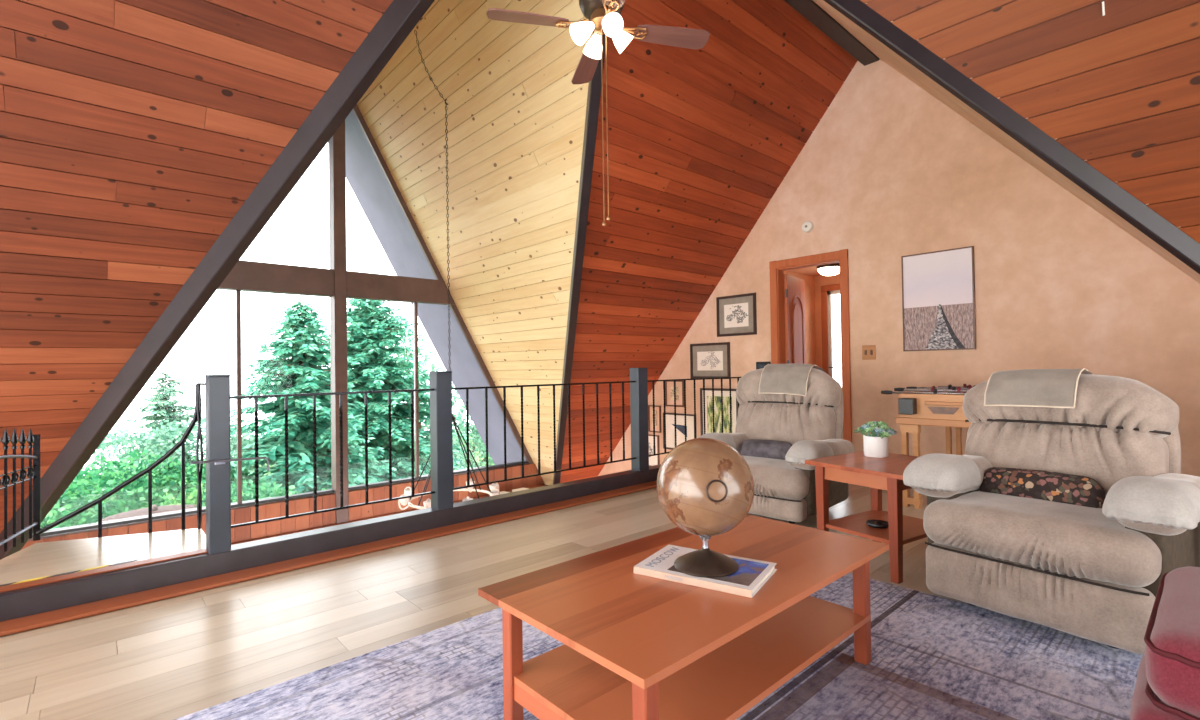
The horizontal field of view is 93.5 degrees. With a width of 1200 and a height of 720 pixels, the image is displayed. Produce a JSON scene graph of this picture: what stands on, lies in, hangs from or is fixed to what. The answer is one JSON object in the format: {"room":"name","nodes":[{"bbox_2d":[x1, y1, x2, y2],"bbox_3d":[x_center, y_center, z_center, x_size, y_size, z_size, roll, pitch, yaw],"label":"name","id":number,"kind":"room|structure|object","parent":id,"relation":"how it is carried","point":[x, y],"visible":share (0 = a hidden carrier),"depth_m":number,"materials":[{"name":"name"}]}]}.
{"room":"loft living room","nodes":[
{"label":"loft living room","id":0,"kind":"room"},
{"bbox_2d":[0,528,205,586],"bbox_3d":[-3.245,1.133,2.795,2.130,0.100,1.013,0,-1,-42],"label":"floor","id":1,"kind":"structure","parent":0,"point":[37,560],"depth_m":3.17,"materials":[{"name":"wood"}]},
{"bbox_2d":[0,428,40,551],"bbox_3d":[-3.223,0.720,2.977,0.038,0.730,1.042,-1,-1,-24],"label":"iron gate","id":2,"kind":"object","parent":1,"relation":"on","point":[33,472],"visible":1,"depth_m":3.28,"materials":[{"name":"black metal"}]},
{"bbox_2d":[0,559,138,586],"bbox_3d":[-2.778,1.075,2.759,0.815,0.002,0.026,0,-1,-42],"label":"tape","id":3,"kind":"object","parent":1,"relation":"on","point":[137,559],"visible":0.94,"depth_m":2.84,"materials":[{"name":"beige plastic"}]},
{"bbox_2d":[36,383,204,537],"bbox_3d":[-2.727,0.616,3.463,1.235,0.937,0.440,-1,-1,11],"label":"stair handrail","id":4,"kind":"object","parent":1,"relation":"on","point":[197,411],"visible":0.96,"depth_m":3.60,"materials":[{"name":"black metal"}]},
{"bbox_2d":[0,0,392,532],"bbox_3d":[-3.466,0.040,3.783,3.933,6.421,5.514,0,-1,-42],"label":"ceiling","id":5,"kind":"structure","parent":0,"point":[133,133],"depth_m":3.22,"materials":[{"name":"brown wood"}]},
{"bbox_2d":[21,463,543,549],"bbox_3d":[-3.636,1.703,5.981,7.416,0.335,0.150,0,-1,-42],"label":"wall","id":6,"kind":"structure","parent":0,"point":[242,514],"depth_m":6.26,"materials":[{"name":"brown wood"}]},
{"bbox_2d":[32,120,527,537],"bbox_3d":[-3.032,0.280,6.551,7.875,7.097,0.170,0,-1,-42],"label":"window","id":7,"kind":"structure","parent":6,"relation":"in","point":[337,283],"depth_m":6.50,"materials":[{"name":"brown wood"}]},
{"bbox_2d":[231,484,547,544],"bbox_3d":[-3.578,1.893,5.901,7.700,0.050,0.100,0,-1,-42],"label":"trim","id":8,"kind":"structure","parent":6,"relation":"attached to","point":[544,484],"depth_m":6.33,"materials":[{"name":"grey wood"}]},
{"bbox_2d":[352,104,533,463],"bbox_3d":[-1.651,-0.019,7.787,3.711,6.687,0.050,0,-1,-42],"label":"trim","id":9,"kind":"structure","parent":6,"relation":"attached to","point":[356,111],"depth_m":7.30,"materials":[{"name":"wood"}]},
{"bbox_2d":[477,485,542,497],"bbox_3d":[-1.085,1.871,7.803,1.050,0.050,0.602,0,-1,-42],"label":"ledge","id":10,"kind":"object","parent":6,"relation":"attached to","point":[531,487],"visible":0.21,"depth_m":8.01,"materials":[{"name":"brown wood"}]},
{"bbox_2d":[512,487,527,491],"bbox_3d":[-1.083,1.809,7.739,0.150,0.073,0.200,-2,-1,44],"label":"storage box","id":11,"kind":"object","parent":10,"relation":"on","point":[523,488],"visible":0.42,"depth_m":7.72,"materials":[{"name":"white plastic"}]},
{"bbox_2d":[0,483,981,719],"bbox_3d":[1.425,1.171,1.277,7.822,0.150,7.229,0,-1,-42],"label":"floor","id":12,"kind":"structure","parent":0,"point":[173,658],"depth_m":2.51,"materials":[{"name":"brown wood"}]},
{"bbox_2d":[174,573,1142,719],"bbox_3d":[0.316,1.104,1.093,3.930,0.012,3.240,0,-1,-42],"label":"area rug","id":13,"kind":"object","parent":12,"relation":"on","point":[934,657],"visible":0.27,"depth_m":1.97,"materials":[{"name":"grey carpet"}]},
{"bbox_2d":[478,514,888,719],"bbox_3d":[0.347,0.894,1.880,1.297,0.426,0.688,0,-1,-42],"label":"coffee table","id":14,"kind":"object","parent":13,"relation":"on","point":[636,646],"visible":0.82,"depth_m":1.66,"materials":[{"name":"brown wood"}]},
{"bbox_2d":[514,596,869,719],"bbox_3d":[0.348,0.941,1.880,1.171,0.020,0.598,0,-1,-42],"label":"shelf","id":15,"kind":"object","parent":14,"relation":"attached to","point":[729,680],"depth_m":1.67,"materials":[{"name":"brown wood"}]},
{"bbox_2d":[633,545,776,597],"bbox_3d":[0.339,0.669,1.815,0.385,0.023,0.259,-1,-1,33],"label":"book","id":16,"kind":"object","parent":14,"relation":"on","point":[751,575],"visible":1,"depth_m":1.75,"materials":[{"name":"paper"}]},
{"bbox_2d":[656,438,753,577],"bbox_3d":[0.335,0.454,1.804,0.307,0.408,0.307,0,-1,-42],"label":"desk globe","id":17,"kind":"object","parent":16,"relation":"on","point":[705,486],"visible":1,"depth_m":1.70,"materials":[{"name":"brown metal"}]},
{"bbox_2d":[667,557,768,585],"bbox_3d":[0.377,0.657,1.792,0.260,0.001,0.208,-1,-1,33],"label":"photo","id":18,"kind":"object","parent":16,"relation":"on","point":[750,572],"depth_m":1.73},
{"bbox_2d":[903,374,1199,654],"bbox_3d":[2.029,0.578,2.506,0.975,1.025,0.980,0,-1,-36],"label":"recliner","id":19,"kind":"object","parent":13,"relation":"on","point":[1093,574],"visible":0.89,"depth_m":2.34,"materials":[{"name":"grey fabric"}]},
{"bbox_2d":[984,368,1091,407],"bbox_3d":[2.179,0.188,2.781,0.425,0.296,0.362,0,-1,-36],"label":"head cloth","id":20,"kind":"object","parent":19,"relation":"on","point":[1051,388],"visible":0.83,"depth_m":2.67,"materials":[{"name":"beige fabric"}]},
{"bbox_2d":[979,467,1105,507],"bbox_3d":[1.963,0.577,2.523,0.174,0.165,0.459,0,-1,-36],"label":"lumbar cushion","id":21,"kind":"object","parent":19,"relation":"on","point":[1079,490],"visible":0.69,"depth_m":2.46,"materials":[{"name":"multicoloured fabric"}]},
{"bbox_2d":[965,421,1168,494],"bbox_3d":[2.168,0.494,2.677,0.358,0.439,0.755,0,-1,-36],"label":"cushion","id":22,"kind":"object","parent":19,"relation":"on","point":[1106,452],"depth_m":2.50,"materials":[{"name":"grey fabric"}]},
{"bbox_2d":[1130,566,1199,719],"bbox_3d":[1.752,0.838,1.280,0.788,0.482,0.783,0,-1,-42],"label":"armchair","id":23,"kind":"object","parent":13,"relation":"on","point":[1167,687],"visible":1,"depth_m":1.31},
{"bbox_2d":[698,368,854,523],"bbox_3d":[1.355,0.595,4.314,1.000,1.082,1.041,-2,-1,44],"label":"recliner","id":24,"kind":"object","parent":12,"relation":"on","point":[812,423],"visible":0.58,"depth_m":4.22,"materials":[{"name":"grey fabric"}]},
{"bbox_2d":[740,439,791,459],"bbox_3d":[1.265,0.687,4.263,0.440,0.167,0.174,-2,-1,44],"label":"lumbar cushion","id":25,"kind":"object","parent":24,"relation":"on","point":[773,449],"visible":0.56,"depth_m":4.21,"materials":[{"name":"grey fabric"}]},
{"bbox_2d":[735,402,835,444],"bbox_3d":[1.463,0.575,4.510,0.785,0.528,0.385,-2,-1,44],"label":"cushion","id":26,"kind":"object","parent":24,"relation":"on","point":[791,422],"depth_m":4.33,"materials":[{"name":"grey fabric"}]},
{"bbox_2d":[758,363,825,395],"bbox_3d":[1.558,0.199,4.537,0.392,0.344,0.454,-2,-1,44],"label":"head cloth","id":27,"kind":"object","parent":24,"relation":"on","point":[792,379],"visible":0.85,"depth_m":4.40,"materials":[{"name":"beige fabric"}]},
{"bbox_2d":[805,451,927,583],"bbox_3d":[1.595,0.843,3.159,0.620,0.550,0.575,0,-1,-32],"label":"end table","id":28,"kind":"object","parent":12,"relation":"on","point":[879,474],"visible":0.59,"depth_m":3.06,"materials":[{"name":"brown wood"}]},
{"bbox_2d":[854,421,896,457],"bbox_3d":[1.645,0.463,3.346,0.237,0.211,0.246,-1,-1,-10],"label":"planter","id":29,"kind":"object","parent":28,"relation":"on","point":[875,445],"visible":1,"depth_m":3.30,"materials":[{"name":"white ceramic"}]},
{"bbox_2d":[826,510,927,544],"bbox_3d":[1.597,0.928,3.158,0.530,0.020,0.445,0,-1,-32],"label":"shelf","id":30,"kind":"object","parent":28,"relation":"attached to","point":[855,524],"depth_m":3.10,"materials":[{"name":"brown wood"}]},
{"bbox_2d":[866,519,888,527],"bbox_3d":[1.537,0.905,3.122,0.120,0.026,0.120,0,-1,-42],"label":"round dish","id":31,"kind":"object","parent":28,"relation":"on","point":[873,523],"visible":0.98,"depth_m":3.11,"materials":[{"name":"black plastic"}]},
{"bbox_2d":[881,383,975,508],"bbox_3d":[2.926,0.657,4.388,1.215,0.914,1.070,0,-1,-42],"label":"foosball table","id":32,"kind":"object","parent":12,"relation":"on","point":[940,405],"visible":0.48,"depth_m":4.23,"materials":[{"name":"brown wood"}]},
{"bbox_3d":[-1.039,1.417,4.002,7.822,0.500,0.126,0,-1,-42],"label":"trim","id":33,"kind":"structure","parent":12,"relation":"attached to","visible":0},
{"bbox_2d":[0,464,660,621],"bbox_3d":[-1.045,1.100,4.008,7.822,0.134,0.130,0,-1,-42],"label":"beam","id":34,"kind":"structure","parent":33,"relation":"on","point":[14,604],"depth_m":3.25,"materials":[{"name":"grey wood"}]},
{"bbox_2d":[0,548,207,592],"bbox_3d":[-2.869,1.034,2.387,2.000,0.008,0.080,0,-1,-42],"label":"trim","id":35,"kind":"structure","parent":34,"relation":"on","point":[201,551],"depth_m":2.75,"materials":[{"name":"brown wood"}]},
{"bbox_2d":[205,374,230,553],"bbox_3d":[-2.086,0.562,3.082,0.100,0.964,0.121,0,-1,-42],"label":"newel post","id":36,"kind":"object","parent":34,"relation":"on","point":[217,387],"visible":0.94,"depth_m":3.04,"materials":[{"name":"wood"}]},
{"bbox_2d":[191,457,268,470],"bbox_3d":[-2.002,0.577,3.064,0.358,0.093,0.028,0,-1,-42],"label":"gate latch","id":37,"kind":"object","parent":36,"relation":"attached to","point":[217,461],"visible":1,"depth_m":3.04,"materials":[{"name":"metal"}]},
{"bbox_2d":[230,389,434,527],"bbox_3d":[-1.596,0.561,3.511,1.202,0.723,0.032,0,-1,-42],"label":"railing","id":38,"kind":"object","parent":36,"relation":"attached to","point":[286,396],"visible":0.99,"depth_m":3.46,"materials":[{"name":"black metal"}]},
{"bbox_2d":[429,371,452,509],"bbox_3d":[-1.113,0.559,3.961,0.118,0.964,0.121,0,-1,-42],"label":"newel post","id":39,"kind":"object","parent":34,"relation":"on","point":[441,441],"visible":1,"depth_m":3.92,"materials":[{"name":"wood"}]},
{"bbox_2d":[452,381,636,489],"bbox_3d":[-0.367,0.557,4.622,1.875,0.723,0.032,0,-1,-42],"label":"railing","id":40,"kind":"object","parent":39,"relation":"attached to","point":[622,382],"visible":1,"depth_m":4.51,"materials":[{"name":"black metal"}]},
{"bbox_2d":[630,368,648,470],"bbox_3d":[0.370,0.555,5.303,0.130,0.964,0.121,0,-1,-42],"label":"newel post","id":41,"kind":"object","parent":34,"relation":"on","point":[638,389],"visible":1,"depth_m":5.26,"materials":[{"name":"wood"}]},
{"bbox_2d":[648,377,740,456],"bbox_3d":[1.140,0.553,5.985,1.925,0.723,0.032,0,-1,-42],"label":"railing","id":42,"kind":"object","parent":41,"relation":"attached to","point":[721,378],"visible":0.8,"depth_m":5.74,"materials":[{"name":"black metal"}]},
{"bbox_2d":[357,0,1199,484],"bbox_3d":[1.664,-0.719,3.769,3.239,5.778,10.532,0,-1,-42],"label":"ceiling","id":43,"kind":"structure","parent":0,"point":[516,116],"depth_m":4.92,"materials":[{"name":"brown wood"}]},
{"bbox_2d":[398,456,430,509],"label":"chandelier","id":44,"kind":"object","parent":43,"relation":"hanging from","point":[427,504],"depth_m":5.29,"materials":[{"name":"beige metal"}]},
{"bbox_2d":[414,30,450,370],"label":"chain","id":45,"kind":"object","parent":43,"relation":"hanging from","point":[415,30],"depth_m":5.58,"materials":[{"name":"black metal"}]},
{"bbox_2d":[553,31,606,483],"bbox_3d":[-0.296,-0.409,5.988,0.080,5.438,5.511,-1,-1,-10],"label":"beam","id":46,"kind":"structure","parent":43,"relation":"attached to","point":[594,86],"depth_m":5.22,"materials":[{"name":"wood"}]},
{"bbox_2d":[784,0,878,65],"bbox_3d":[1.306,-3.103,4.377,3.822,0.270,0.150,0,-1,-42],"label":"beam","id":47,"kind":"structure","parent":43,"relation":"attached to","point":[809,9],"depth_m":5.08,"materials":[{"name":"brown wood"}]},
{"bbox_2d":[486,0,709,225],"bbox_3d":[0.013,-1.873,3.208,0.975,2.252,0.975,-1,-1,32],"label":"ceiling fan","id":48,"kind":"object","parent":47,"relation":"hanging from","point":[604,16],"visible":1,"depth_m":3.19,"materials":[{"name":"brown wood"}]},
{"bbox_2d":[824,0,1199,273],"bbox_3d":[2.273,-0.978,2.768,4.495,4.435,0.050,-1,-1,15],"label":"beam","id":49,"kind":"structure","parent":43,"relation":"attached to","point":[1157,228],"depth_m":2.79,"materials":[{"name":"grey wood"}]},
{"bbox_2d":[1102,1,1104,15],"bbox_3d":[2.178,-1.521,2.442,0.030,0.053,0.009,0,-1,-42],"label":"ceiling hook","id":50,"kind":"object","parent":43,"relation":"attached to","point":[1103,7],"visible":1,"depth_m":2.44,"materials":[{"name":"white plastic"}]},
{"bbox_2d":[784,271,815,364],"bbox_3d":[2.413,-0.009,7.427,1.678,2.340,0.060,0,-1,-42],"label":"wall","id":51,"kind":"structure","parent":0,"point":[809,281],"depth_m":7.86,"materials":[{"name":"paint"}]},
{"bbox_2d":[786,266,820,275],"bbox_3d":[2.972,-1.226,6.805,1.778,0.060,1.660,0,-1,-42],"label":"ceiling","id":52,"kind":"structure","parent":0,"point":[812,271],"depth_m":7.53,"materials":[{"name":"paint"}]},
{"bbox_2d":[817,263,839,275],"bbox_3d":[2.890,-1.126,7.088,0.320,0.130,0.320,0,-1,-42],"label":"lamp","id":53,"kind":"object","parent":52,"relation":"attached to","point":[828,269],"visible":0.8,"depth_m":6.99,"materials":[{"name":"white glass"}]},
{"bbox_2d":[814,273,839,367],"bbox_3d":[3.634,-0.028,7.372,0.080,2.340,1.660,0,-1,-42],"label":"wall","id":54,"kind":"structure","parent":0,"point":[822,280],"depth_m":7.92,"materials":[{"name":"paint"}]},
{"bbox_2d":[821,284,842,438],"bbox_3d":[3.299,0.056,7.700,0.098,2.190,0.520,0,-1,-42],"label":"door","id":55,"kind":"structure","parent":54,"relation":"in","point":[827,291],"depth_m":7.83,"materials":[{"name":"brown wood"}]},
{"bbox_2d":[598,59,1199,476],"bbox_3d":[2.030,0.303,6.526,0.120,6.903,9.541,0,-1,-42],"label":"wall","id":56,"kind":"structure","parent":0,"point":[889,171],"depth_m":5.18,"materials":[{"name":"paint"}]},
{"bbox_2d":[0,481,656,636],"bbox_3d":[-0.949,1.153,3.902,7.822,0.022,0.154,0,-1,-42],"label":"baseboard","id":57,"kind":"structure","parent":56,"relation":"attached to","point":[40,620],"depth_m":3.09,"materials":[{"name":"brown wood"}]},
{"bbox_2d":[648,434,659,465],"bbox_3d":[0.644,1.268,7.952,0.025,0.450,0.500,0,-1,-42],"label":"framed print","id":58,"kind":"object","parent":56,"relation":"attached to","point":[653,460],"visible":0.26,"depth_m":7.83},
{"bbox_2d":[649,443,652,458],"bbox_3d":[0.646,1.268,7.954,0.003,0.214,0.264,0,-1,-42],"label":"artwork","id":59,"kind":"object","parent":58,"relation":"attached to","point":[650,444],"depth_m":7.89},
{"bbox_2d":[648,405,660,432],"bbox_3d":[0.758,0.815,7.824,0.025,0.370,0.220,0,-1,-42],"label":"framed print","id":60,"kind":"object","parent":56,"relation":"attached to","point":[650,407],"visible":0.86,"depth_m":7.82,"materials":[{"name":"paper"}]},
{"bbox_2d":[652,410,656,427],"bbox_3d":[0.760,0.815,7.826,0.003,0.238,0.088,0,-1,-42],"label":"artwork","id":61,"kind":"object","parent":60,"relation":"attached to","point":[652,410],"depth_m":7.82},
{"bbox_2d":[665,380,683,406],"bbox_3d":[1.000,0.448,7.556,0.025,0.350,0.315,0,-1,-42],"label":"framed print","id":62,"kind":"object","parent":56,"relation":"attached to","point":[669,385],"visible":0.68,"depth_m":7.57,"materials":[{"name":"paper"}]},
{"bbox_2d":[671,387,678,399],"bbox_3d":[1.002,0.448,7.558,0.003,0.174,0.139,0,-1,-42],"label":"artwork","id":63,"kind":"object","parent":62,"relation":"attached to","point":[672,388],"depth_m":7.55},
{"bbox_2d":[663,412,696,449],"bbox_3d":[1.054,0.957,7.498,0.025,0.490,0.555,0,-1,-42],"label":"framed print","id":64,"kind":"object","parent":56,"relation":"attached to","point":[680,422],"visible":0.52,"depth_m":7.51,"materials":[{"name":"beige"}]},
{"bbox_2d":[670,421,688,441],"bbox_3d":[1.056,0.956,7.500,0.003,0.266,0.331,0,-1,-42],"label":"artwork","id":65,"kind":"object","parent":64,"relation":"attached to","point":[680,425],"depth_m":7.50},
{"bbox_2d":[690,342,730,378],"bbox_3d":[1.386,0.012,7.128,0.025,0.450,0.605,0,-1,-42],"label":"framed sketch","id":66,"kind":"object","parent":56,"relation":"attached to","point":[707,360],"visible":0.92,"depth_m":7.12,"materials":[{"name":"beige paper"}]},
{"bbox_2d":[697,351,722,370],"bbox_3d":[1.388,0.012,7.130,0.003,0.240,0.395,0,-1,-42],"label":"artwork","id":67,"kind":"object","parent":66,"relation":"attached to","point":[706,360],"depth_m":7.13},
{"bbox_2d":[700,388,737,435],"bbox_3d":[1.485,0.712,7.021,0.025,0.715,0.570,0,-1,-42],"label":"framed print","id":68,"kind":"object","parent":56,"relation":"attached to","point":[708,391],"visible":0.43,"depth_m":7.03},
{"bbox_2d":[707,396,731,432],"bbox_3d":[1.487,0.712,7.023,0.003,0.519,0.374,0,-1,-42],"label":"artwork","id":69,"kind":"object","parent":68,"relation":"attached to","point":[717,399],"depth_m":7.03},
{"bbox_2d":[716,293,756,336],"bbox_3d":[1.647,-0.540,6.837,0.025,0.492,0.553,0,-1,-42],"label":"framed sketch","id":70,"kind":"object","parent":56,"relation":"attached to","point":[736,314],"visible":1,"depth_m":6.83,"materials":[{"name":"beige paper"}]},
{"bbox_2d":[724,303,748,327],"bbox_3d":[1.649,-0.540,6.839,0.003,0.282,0.343,0,-1,-42],"label":"artwork","id":71,"kind":"object","parent":70,"relation":"attached to","point":[736,315],"depth_m":6.83},
{"bbox_2d":[756,362,770,369],"bbox_3d":[1.897,0.070,6.559,0.032,0.100,0.180,0,-1,-42],"label":"thermostat","id":72,"kind":"object","parent":56,"relation":"attached to","point":[759,365],"visible":0.61,"depth_m":6.56,"materials":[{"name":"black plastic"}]},
{"bbox_2d":[802,221,812,232],"bbox_3d":[2.252,-1.452,6.146,0.052,0.124,0.124,0,-1,-42],"label":"smoke detector","id":73,"kind":"object","parent":56,"relation":"attached to","point":[807,226],"visible":1,"depth_m":6.13,"materials":[{"name":"white plastic"}]},
{"bbox_2d":[769,249,851,442],"bbox_3d":[2.559,0.003,6.446,0.856,2.285,0.960,0,-1,-42],"label":"door","id":74,"kind":"structure","parent":56,"relation":"in","point":[787,292],"depth_m":6.43,"materials":[{"name":"brown wood"}]},
{"bbox_2d":[862,345,875,359],"bbox_3d":[2.702,-0.075,5.678,0.018,0.145,0.130,0,-1,-42],"label":"light switch","id":75,"kind":"object","parent":56,"relation":"attached to","point":[868,351],"visible":1,"depth_m":5.68,"materials":[{"name":"brown plastic"}]},
{"bbox_2d":[901,246,975,350],"bbox_3d":[3.115,-0.546,5.214,0.025,0.916,0.595,0,-1,-42],"label":"print","id":76,"kind":"object","parent":56,"relation":"attached to","point":[938,287],"visible":1,"depth_m":5.20},
{"bbox_3d":[-2.742,-0.652,3.811,4.558,6.518,0.133,-2,-30,48],"label":"ceiling","id":77,"kind":"structure","parent":0,"visible":0},
{"bbox_2d":[0,0,434,559],"bbox_3d":[-2.746,-0.399,3.769,5.525,5.452,0.090,-1,-1,15],"label":"beam","id":78,"kind":"structure","parent":77,"relation":"attached to","point":[396,23],"depth_m":3.64,"materials":[{"name":"grey wood"}]},
{"label":"outside","id":79,"kind":"structure","parent":0,"visible":0},
{"bbox_2d":[97,504,203,527],"bbox_3d":[-7.411,3.401,9.392,1.440,2.000,1.440,0,-1,-42],"label":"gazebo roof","id":80,"kind":"structure","parent":79,"point":[156,509],"depth_m":9.36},
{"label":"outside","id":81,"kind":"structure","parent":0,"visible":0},
{"bbox_2d":[95,438,489,499],"bbox_3d":[-14.919,6.444,29.939,62.000,3.779,50.000,0,-1,-42],"label":"ground","id":82,"kind":"structure","parent":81,"point":[462,438],"depth_m":41.98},
{"bbox_2d":[63,455,177,522],"bbox_3d":[-13.303,4.633,13.399,6.856,4.479,3.530,0,-1,-42],"label":"leafy tree","id":83,"kind":"object","parent":82,"relation":"on","point":[119,456],"visible":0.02,"depth_m":13.81,"materials":[{"name":"green plant"}]},
{"bbox_2d":[41,449,261,529],"bbox_3d":[-10.484,4.206,11.752,6.648,4.406,3.794,0,-1,-40],"label":"bushes","id":84,"kind":"object","parent":82,"relation":"on","point":[136,495],"visible":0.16,"depth_m":11.91,"materials":[{"name":"green plant"}]},
{"bbox_2d":[120,372,205,509],"bbox_3d":[-13.459,3.854,17.538,3.654,6.978,3.355,0,-1,-35],"label":"conifer","id":85,"kind":"object","parent":82,"relation":"on","point":[164,410],"visible":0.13,"depth_m":17.31,"materials":[{"name":"green plant"}]},
{"bbox_2d":[63,416,282,514],"bbox_3d":[-11.818,4.325,16.229,6.784,5.520,3.574,0,-1,-44],"label":"leafy tree","id":86,"kind":"object","parent":82,"relation":"on","point":[160,446],"visible":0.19,"depth_m":15.61,"materials":[{"name":"green plant"}]},
{"bbox_2d":[140,484,244,508],"bbox_3d":[-7.878,4.143,10.523,3.814,3.629,2.701,0,-1,-42],"label":"leafy tree","id":87,"kind":"object","parent":82,"relation":"on","point":[190,498],"visible":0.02,"depth_m":10.52,"materials":[{"name":"green plant"}]},
{"bbox_2d":[196,475,305,506],"bbox_3d":[-6.198,3.949,10.463,3.639,3.565,2.324,0,-1,-37],"label":"leafy tree","id":88,"kind":"object","parent":82,"relation":"on","point":[277,491],"visible":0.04,"depth_m":10.32,"materials":[{"name":"green plant"}]},
{"bbox_2d":[230,300,397,498],"bbox_3d":[-7.610,2.595,14.082,5.333,8.145,5.575,-1,-1,4],"label":"conifer","id":89,"kind":"object","parent":82,"relation":"on","point":[303,372],"visible":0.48,"depth_m":13.65,"materials":[{"name":"green plant"}]},
{"bbox_2d":[267,298,466,484],"bbox_3d":[-8.168,2.761,20.071,8.712,10.767,9.042,-1,-1,1],"label":"conifer","id":90,"kind":"object","parent":82,"relation":"on","point":[374,368],"visible":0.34,"depth_m":19.48,"materials":[{"name":"green plant"}]},
{"bbox_2d":[387,329,466,476],"bbox_3d":[-7.133,2.767,23.150,3.477,8.276,2.602,0,-1,-42],"label":"leafy tree","id":91,"kind":"object","parent":82,"relation":"on","point":[427,358],"visible":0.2,"depth_m":23.13,"materials":[{"name":"green plant"}]},
{"bbox_2d":[427,403,494,474],"bbox_3d":[-6.174,4.443,27.944,6.517,5.427,3.885,0,-1,-42],"label":"leafy tree","id":92,"kind":"object","parent":82,"relation":"on","point":[474,435],"visible":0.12,"depth_m":27.36,"materials":[{"name":"green plant"}]},
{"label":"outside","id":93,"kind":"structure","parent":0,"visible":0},
{"bbox_2d":[328,111,525,464],"bbox_3d":[-1.948,0.172,8.444,4.088,7.329,1.160,0,-1,-42],"label":"soffit","id":94,"kind":"structure","parent":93,"point":[365,176],"depth_m":7.98,"materials":[{"name":"paint"}]},
{"bbox_2d":[452,414,499,498],"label":"chandelier","id":95,"kind":"object","parent":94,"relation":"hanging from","point":[494,489],"depth_m":5.63,"materials":[{"name":"beige metal"}]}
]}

